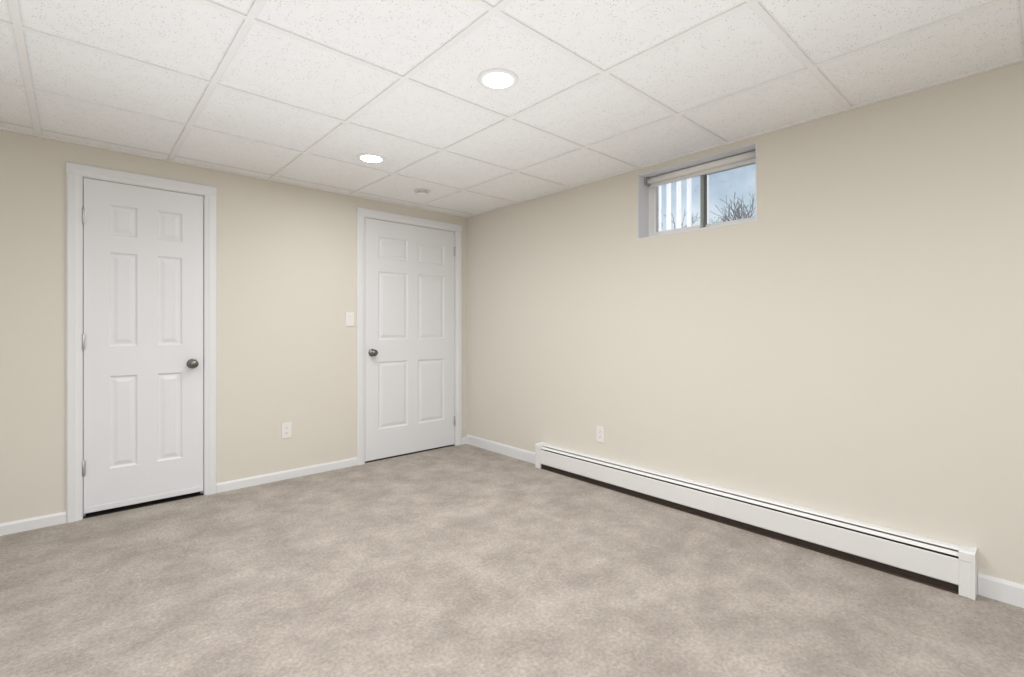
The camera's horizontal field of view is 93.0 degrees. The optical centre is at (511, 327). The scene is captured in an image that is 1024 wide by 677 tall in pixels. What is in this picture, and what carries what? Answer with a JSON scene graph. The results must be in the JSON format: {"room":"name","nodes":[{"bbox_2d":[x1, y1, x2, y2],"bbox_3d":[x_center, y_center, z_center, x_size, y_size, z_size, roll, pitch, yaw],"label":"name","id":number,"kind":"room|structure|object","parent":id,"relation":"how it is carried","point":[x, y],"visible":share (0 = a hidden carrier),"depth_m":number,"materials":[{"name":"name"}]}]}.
{"room":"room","nodes":[
{"label":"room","id":0,"kind":"room"},
{"bbox_2d":[0,130,466,523],"bbox_3d":[-2.024,-0.100,3.432,4.660,2.468,0.120,0,0,-42],"label":"wall","id":1,"kind":"structure","parent":0,"point":[286,294],"depth_m":3.44,"materials":[{"name":"paint"}]},
{"bbox_2d":[66,162,216,522],"bbox_3d":[-2.352,0.083,3.124,0.760,2.102,0.136,0,0,-42],"label":"door frame","id":2,"kind":"structure","parent":1,"relation":"attached to","point":[76,174],"depth_m":2.88,"materials":[{"name":"white wood"}]},
{"bbox_2d":[82,178,202,513],"bbox_3d":[-2.312,0.107,3.074,0.616,1.998,0.101,0,0,-42],"label":"door","id":3,"kind":"structure","parent":1,"relation":"in","point":[142,341],"depth_m":3.06,"materials":[{"name":"white wood"}]},
{"bbox_2d":[0,437,465,535],"bbox_3d":[-2.020,1.102,3.346,4.250,0.064,0.012,0,0,-42],"label":"baseboard","id":4,"kind":"structure","parent":1,"relation":"attached to","point":[12,527],"depth_m":3.44,"materials":[{"name":"white wood"}]},
{"bbox_2d":[282,422,290,437],"bbox_3d":[-1.692,0.767,3.644,0.070,0.115,0.008,0,0,-42],"label":"outlet","id":5,"kind":"object","parent":1,"relation":"attached to","point":[286,429],"visible":1,"depth_m":3.64,"materials":[{"name":"white plastic"}]},
{"bbox_2d":[346,312,353,325],"bbox_3d":[-1.326,-0.071,3.972,0.070,0.115,0.012,0,0,-42],"label":"rocker light switch","id":6,"kind":"object","parent":1,"relation":"attached to","point":[349,318],"visible":1,"depth_m":3.97,"materials":[{"name":"white plastic"}]},
{"bbox_2d":[357,207,461,464],"bbox_3d":[-0.925,0.067,4.411,1.064,2.134,0.136,0,0,-42],"label":"door frame","id":7,"kind":"structure","parent":1,"relation":"attached to","point":[363,214],"depth_m":4.17,"materials":[{"name":"white wood"}]},
{"bbox_2d":[365,218,455,460],"bbox_3d":[-0.879,0.098,4.366,0.920,2.044,0.101,0,0,-42],"label":"door","id":8,"kind":"structure","parent":1,"relation":"in","point":[409,338],"depth_m":4.34,"materials":[{"name":"white wood"}]},
{"bbox_2d":[0,444,1023,676],"bbox_3d":[-0.201,1.164,1.373,4.710,0.060,5.620,0,0,-42],"label":"floor","id":9,"kind":"structure","parent":0,"point":[465,560],"depth_m":2.07,"materials":[{"name":"beige carpet"}]},
{"bbox_2d":[0,0,1023,215],"bbox_3d":[-0.199,-1.190,1.408,4.660,0.200,5.570,0,0,-42],"label":"ceiling","id":10,"kind":"structure","parent":0,"point":[744,48],"depth_m":2.10,"materials":[{"name":"white tile"}]},
{"bbox_2d":[357,153,385,163],"bbox_3d":[-0.899,-1.084,3.106,0.176,0.008,0.176,0,0,-42],"label":"recessed light","id":11,"kind":"object","parent":10,"relation":"in","point":[370,158],"visible":0.94,"depth_m":3.10,"materials":[{"name":"white plastic"}]},
{"bbox_2d":[414,189,429,195],"bbox_3d":[-0.715,-1.074,3.857,0.128,0.031,0.128,0,0,-42],"label":"smoke detector","id":12,"kind":"object","parent":10,"relation":"in","point":[421,192],"visible":1,"depth_m":3.84,"materials":[{"name":"white plastic"}]},
{"bbox_2d":[478,68,517,89],"bbox_3d":[-0.061,-1.084,2.122,0.176,0.008,0.176,0,0,-42],"label":"recessed light","id":13,"kind":"object","parent":10,"relation":"in","point":[498,79],"visible":1,"depth_m":2.11,"materials":[{"name":"white plastic"}]},
{"bbox_2d":[0,0,1023,207],"bbox_3d":[-0.250,-1.088,1.382,4.250,0.007,5.300,0,0,-42],"label":"grid","id":14,"kind":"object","parent":10,"relation":"attached to","point":[250,18],"depth_m":2.10,"materials":[{"name":"white metal"}]},
{"bbox_2d":[0,58,1023,217],"bbox_3d":[-0.250,-1.087,1.382,4.250,0.007,5.300,0,0,-42],"label":"ceiling trim","id":15,"kind":"structure","parent":10,"relation":"attached to","point":[813,118],"depth_m":2.90,"materials":[{"name":"white"}]},
{"bbox_2d":[467,61,1023,584],"bbox_3d":[1.475,-0.100,2.836,0.260,2.468,5.450,0,0,-42],"label":"wall","id":16,"kind":"structure","parent":0,"point":[837,327],"depth_m":2.54,"materials":[{"name":"paint"}]},
{"bbox_2d":[596,426,603,442],"bbox_3d":[0.645,0.778,3.556,0.008,0.115,0.070,0,0,-42],"label":"outlet","id":17,"kind":"object","parent":16,"relation":"attached to","point":[599,433],"visible":1,"depth_m":3.55,"materials":[{"name":"white plastic"}]},
{"bbox_2d":[638,142,756,238],"bbox_3d":[1.218,-0.828,3.122,0.260,0.444,0.782,0,0,-42],"label":"window","id":18,"kind":"structure","parent":16,"relation":"in","point":[648,212],"depth_m":3.18,"materials":[{"name":"white plastic"}]},
{"bbox_2d":[659,175,708,230],"bbox_3d":[1.357,-0.928,3.247,0.029,1.132,1.070,0,0,-42],"label":"bars","id":19,"kind":"object","parent":18,"relation":"attached to","point":[678,199],"depth_m":3.44,"materials":[{"name":"white metal"}]},
{"bbox_2d":[644,150,755,187],"bbox_3d":[1.194,-1.011,3.100,0.052,0.065,0.768,0,0,-42],"label":"window blind","id":20,"kind":"object","parent":18,"relation":"attached to","point":[714,166],"visible":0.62,"depth_m":3.08,"materials":[{"name":"white fabric"}]},
{"bbox_2d":[466,434,1023,607],"bbox_3d":[1.327,1.089,2.796,0.012,0.090,5.288,0,0,-42],"label":"baseboard","id":21,"kind":"structure","parent":16,"relation":"attached to","point":[1002,590],"depth_m":2.05,"materials":[{"name":"white wood"}]},
{"bbox_2d":[535,442,977,599],"bbox_3d":[1.088,1.036,3.009,0.083,0.197,2.597,0,0,-42],"label":"heater","id":22,"kind":"object","parent":16,"relation":"attached to","point":[947,566],"visible":1,"depth_m":2.55,"materials":[{"name":"white metal"}]},
{"label":"outside","id":23,"kind":"structure","parent":0,"visible":0},
{"bbox_2d":[661,192,755,229],"bbox_3d":[6.672,-2.040,18.985,5.388,6.354,6.668,0,0,-42],"label":"tree","id":24,"kind":"object","parent":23,"point":[737,213],"depth_m":18.28,"materials":[{"name":"grey plant"}]}
]}

